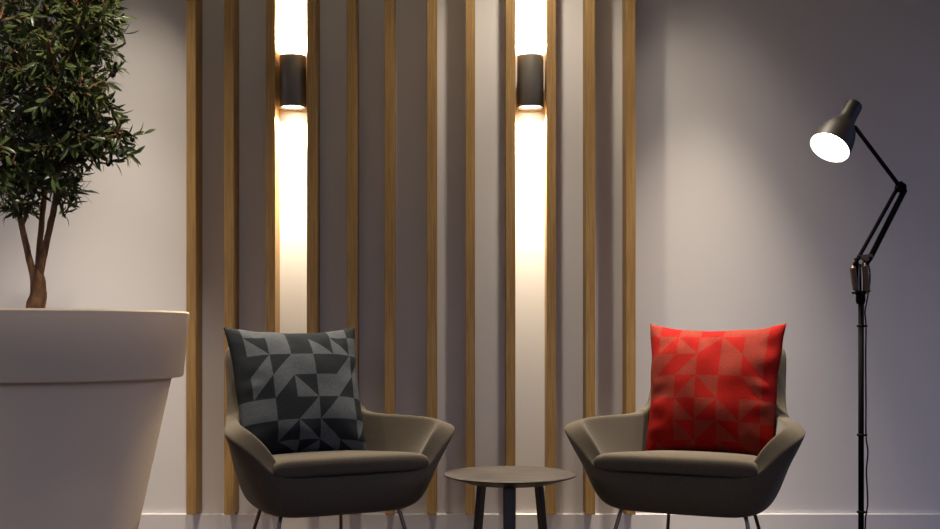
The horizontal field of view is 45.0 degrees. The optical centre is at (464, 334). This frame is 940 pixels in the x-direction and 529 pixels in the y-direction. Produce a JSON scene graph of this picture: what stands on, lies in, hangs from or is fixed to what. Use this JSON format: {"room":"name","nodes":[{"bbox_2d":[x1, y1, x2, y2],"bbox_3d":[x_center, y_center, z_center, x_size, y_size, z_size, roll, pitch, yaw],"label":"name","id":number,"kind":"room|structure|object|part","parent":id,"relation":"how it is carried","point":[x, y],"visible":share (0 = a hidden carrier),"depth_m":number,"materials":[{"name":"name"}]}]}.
{"room":"lobby","nodes":[
{"label":"lobby","id":0,"kind":"room"},
{"bbox_2d":[0,0,939,512],"bbox_3d":[0.000,-0.620,4.900,8.000,3.000,0.100,0,0,0],"label":"wall","id":1,"kind":"structure","parent":0,"point":[741,225],"depth_m":4.85,"materials":[{"name":"grey paint"}]},
{"bbox_2d":[186,0,201,514],"bbox_3d":[-1.142,-0.683,4.790,0.040,2.864,0.120,0,0,0],"label":"batten","id":2,"kind":"object","parent":1,"relation":"attached to","point":[193,7],"visible":1,"depth_m":4.73,"materials":[{"name":"brown wood"}]},
{"bbox_2d":[224,0,238,514],"bbox_3d":[-0.985,-0.683,4.790,0.040,2.864,0.120,0,0,0],"label":"batten","id":3,"kind":"object","parent":1,"relation":"attached to","point":[231,7],"visible":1,"depth_m":4.73,"materials":[{"name":"brown wood"}]},
{"bbox_2d":[266,0,279,514],"bbox_3d":[-0.811,-0.683,4.790,0.040,2.864,0.120,0,0,0],"label":"batten","id":4,"kind":"object","parent":1,"relation":"attached to","point":[272,6],"visible":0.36,"depth_m":4.73,"materials":[{"name":"brown wood"}]},
{"bbox_2d":[279,53,305,109],"bbox_3d":[-0.725,-1.064,4.786,0.111,0.216,0.128,0,0,0],"label":"wall light","id":5,"kind":"object","parent":1,"relation":"attached to","point":[292,67],"visible":1,"depth_m":4.73,"materials":[{"name":"grey metal"}]},
{"bbox_2d":[307,0,319,332],"bbox_3d":[-0.640,-0.683,4.790,0.040,2.864,0.120,0,0,0],"label":"batten","id":6,"kind":"object","parent":1,"relation":"attached to","point":[313,6],"visible":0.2,"depth_m":4.73,"materials":[{"name":"brown wood"}]},
{"bbox_2d":[347,0,358,514],"bbox_3d":[-0.473,-0.683,4.790,0.040,2.864,0.120,0,0,0],"label":"batten","id":7,"kind":"object","parent":1,"relation":"attached to","point":[352,5],"visible":0.56,"depth_m":4.73,"materials":[{"name":"brown wood"}]},
{"bbox_2d":[385,0,395,514],"bbox_3d":[-0.315,-0.683,4.790,0.040,2.864,0.120,0,0,0],"label":"batten","id":8,"kind":"object","parent":1,"relation":"attached to","point":[390,5],"visible":0.79,"depth_m":4.73,"materials":[{"name":"brown wood"}]},
{"bbox_2d":[427,0,436,514],"bbox_3d":[-0.139,-0.683,4.790,0.040,2.864,0.120,0,0,0],"label":"batten","id":9,"kind":"object","parent":1,"relation":"attached to","point":[431,4],"visible":1,"depth_m":4.73,"materials":[{"name":"brown wood"}]},
{"bbox_2d":[466,0,474,514],"bbox_3d":[0.022,-0.683,4.790,0.040,2.864,0.120,0,0,0],"label":"batten","id":10,"kind":"object","parent":1,"relation":"attached to","point":[470,4],"visible":0.84,"depth_m":4.73,"materials":[{"name":"brown wood"}]},
{"bbox_2d":[505,0,514,465],"bbox_3d":[0.191,-0.683,4.790,0.040,2.864,0.120,0,0,0],"label":"batten","id":11,"kind":"object","parent":1,"relation":"attached to","point":[509,4],"visible":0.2,"depth_m":4.73,"materials":[{"name":"brown wood"}]},
{"bbox_2d":[517,53,543,109],"bbox_3d":[0.275,-1.064,4.786,0.111,0.216,0.128,0,0,0],"label":"wall light","id":12,"kind":"object","parent":1,"relation":"attached to","point":[530,66],"visible":1,"depth_m":4.73,"materials":[{"name":"grey metal"}]},
{"bbox_2d":[138,513,939,528],"bbox_3d":[0.000,0.821,4.842,8.000,0.118,0.016,0,0,0],"label":"baseboard","id":13,"kind":"structure","parent":1,"relation":"attached to","point":[148,520],"depth_m":4.83,"materials":[{"name":"grey paint"}]},
{"bbox_2d":[545,0,555,514],"bbox_3d":[0.360,-0.683,4.790,0.040,2.864,0.120,0,0,0],"label":"batten","id":14,"kind":"object","parent":1,"relation":"attached to","point":[550,5],"visible":0.8,"depth_m":4.73,"materials":[{"name":"brown wood"}]},
{"bbox_2d":[583,0,594,514],"bbox_3d":[0.523,-0.683,4.790,0.040,2.864,0.120,0,0,0],"label":"batten","id":15,"kind":"object","parent":1,"relation":"attached to","point":[588,5],"visible":1,"depth_m":4.73,"materials":[{"name":"brown wood"}]},
{"bbox_2d":[622,0,635,514],"bbox_3d":[0.692,-0.683,4.790,0.040,2.864,0.120,0,0,0],"label":"batten","id":16,"kind":"object","parent":1,"relation":"attached to","point":[628,6],"visible":0.67,"depth_m":4.73,"materials":[{"name":"brown wood"}]},
{"bbox_3d":[0.000,0.905,1.725,8.000,0.050,6.450,0,0,0],"label":"floor","id":17,"kind":"structure","parent":0,"visible":0},
{"bbox_2d":[0,0,189,528],"bbox_3d":[-1.325,-0.252,3.474,0.966,2.263,0.881,0,0,34],"label":"tree","id":18,"kind":"object","parent":17,"relation":"on","point":[84,392],"visible":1,"depth_m":3.27,"materials":[{"name":"green plant"}]},
{"bbox_3d":[-1.290,0.404,3.450,0.881,0.952,0.881,0,0,0],"label":"planter","id":19,"kind":"part","parent":18,"relation":"part of","materials":[{"name":"white ceramic"}]},
{"bbox_2d":[224,347,454,528],"bbox_3d":[-0.525,0.455,4.060,0.824,0.850,0.700,0,0,-28],"label":"lounge chair","id":20,"kind":"object","parent":17,"relation":"on","point":[403,454],"visible":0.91,"depth_m":3.78,"materials":[{"name":"beige fabric"}]},
{"bbox_3d":[-0.765,0.727,4.163,0.182,0.307,0.029,0,0,31],"label":"leg","id":21,"kind":"part","parent":20,"relation":"part of","materials":[{"name":"grey metal"}]},
{"bbox_3d":[-0.613,0.727,3.753,0.023,0.307,0.174,0,0,14],"label":"leg","id":22,"kind":"part","parent":20,"relation":"part of","materials":[{"name":"grey metal"}]},
{"bbox_2d":[223,327,366,454],"bbox_3d":[-0.609,0.212,4.150,0.512,0.482,0.258,0,0,-27],"label":"cushion","id":23,"kind":"object","parent":20,"relation":"on","point":[296,392],"visible":0.86,"depth_m":4.08,"materials":[{"name":"black fabric"}]},
{"bbox_3d":[-0.475,0.727,4.317,0.029,0.307,0.182,0,0,3],"label":"leg","id":24,"kind":"part","parent":20,"relation":"part of","materials":[{"name":"grey metal"}]},
{"bbox_2d":[272,450,428,477],"bbox_3d":[-0.477,0.447,3.971,0.555,0.096,0.500,0,0,-28],"label":"seat cushion","id":25,"kind":"object","parent":20,"relation":"on","point":[341,463],"depth_m":3.78,"materials":[{"name":"beige fabric"}]},
{"bbox_3d":[-0.221,0.727,3.961,0.174,0.307,0.023,0,0,20],"label":"leg","id":26,"kind":"part","parent":20,"relation":"part of","materials":[{"name":"grey metal"}]},
{"bbox_2d":[444,466,576,528],"bbox_3d":[0.153,0.675,3.850,0.449,0.410,0.449,0,0,0],"label":"side table","id":27,"kind":"object","parent":17,"relation":"on","point":[509,478],"visible":1,"depth_m":3.79,"materials":[{"name":"black wood"}]},
{"bbox_3d":[0.043,0.690,3.921,0.054,0.381,0.042,0,0,33],"label":"leg","id":28,"kind":"part","parent":27,"relation":"part of","materials":[{"name":"black wood"}]},
{"bbox_3d":[0.146,0.690,3.719,0.043,0.380,0.056,0,0,0],"label":"leg","id":29,"kind":"part","parent":27,"relation":"part of","materials":[{"name":"black wood"}]},
{"bbox_3d":[0.269,0.690,3.909,0.054,0.381,0.042,0,0,-27],"label":"leg","id":30,"kind":"part","parent":27,"relation":"part of","materials":[{"name":"black wood"}]},
{"bbox_2d":[564,347,804,528],"bbox_3d":[0.835,0.455,4.060,0.824,0.850,0.700,0,0,26],"label":"lounge chair","id":31,"kind":"object","parent":17,"relation":"on","point":[610,449],"visible":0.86,"depth_m":3.78,"materials":[{"name":"beige fabric"}]},
{"bbox_3d":[0.535,0.727,3.951,0.174,0.307,0.023,0,0,-22],"label":"leg","id":32,"kind":"part","parent":31,"relation":"part of","materials":[{"name":"grey metal"}]},
{"bbox_3d":[0.777,0.727,4.315,0.029,0.307,0.182,0,0,-5],"label":"leg","id":33,"kind":"part","parent":31,"relation":"part of","materials":[{"name":"grey metal"}]},
{"bbox_2d":[594,450,757,477],"bbox_3d":[0.791,0.447,3.969,0.555,0.096,0.500,0,0,26],"label":"seat cushion","id":34,"kind":"object","parent":31,"relation":"on","point":[607,463],"depth_m":3.77,"materials":[{"name":"beige fabric"}]},
{"bbox_2d":[645,323,786,455],"bbox_3d":[0.910,0.206,4.188,0.511,0.497,0.231,0,0,29],"label":"cushion","id":35,"kind":"object","parent":31,"relation":"on","point":[712,391],"visible":0.91,"depth_m":4.11,"materials":[{"name":"red fabric"}]},
{"bbox_3d":[0.934,0.727,3.756,0.023,0.307,0.174,0,0,-16],"label":"leg","id":36,"kind":"part","parent":31,"relation":"part of","materials":[{"name":"grey metal"}]},
{"bbox_3d":[1.072,0.727,4.171,0.182,0.307,0.029,0,0,-33],"label":"leg","id":37,"kind":"part","parent":31,"relation":"part of","materials":[{"name":"grey metal"}]},
{"bbox_2d":[810,99,906,528],"bbox_3d":[1.592,0.032,4.095,0.935,1.697,0.284,0,0,-40],"label":"floor lamp","id":38,"kind":"object","parent":17,"relation":"on","point":[833,141],"visible":1,"depth_m":3.89,"materials":[{"name":"black metal"}]},
{"bbox_3d":[1.280,-0.698,3.899,0.054,0.094,0.083,0,0,38],"label":"bulb","id":39,"kind":"part","parent":38,"relation":"part of","materials":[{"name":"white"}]},
{"bbox_3d":[1.274,-0.705,3.904,0.142,0.224,0.206,0,0,40],"label":"lamp shade","id":40,"kind":"part","parent":38,"relation":"part of","materials":[{"name":"black paint"}]},
{"bbox_3d":[1.374,-0.265,3.900,0.050,0.028,0.027,0,0,0],"label":"link plate","id":41,"kind":"part","parent":38,"relation":"part of","materials":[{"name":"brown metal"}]},
{"bbox_3d":[1.419,-0.607,3.895,0.168,0.210,0.014,0,0,-4],"label":"arm","id":42,"kind":"part","parent":38,"relation":"part of","materials":[{"name":"black metal"}]},
{"bbox_3d":[1.423,-0.368,3.900,0.191,0.287,0.034,0,0,0],"label":"arm","id":43,"kind":"part","parent":38,"relation":"part of","materials":[{"name":"black metal"}]}
]}

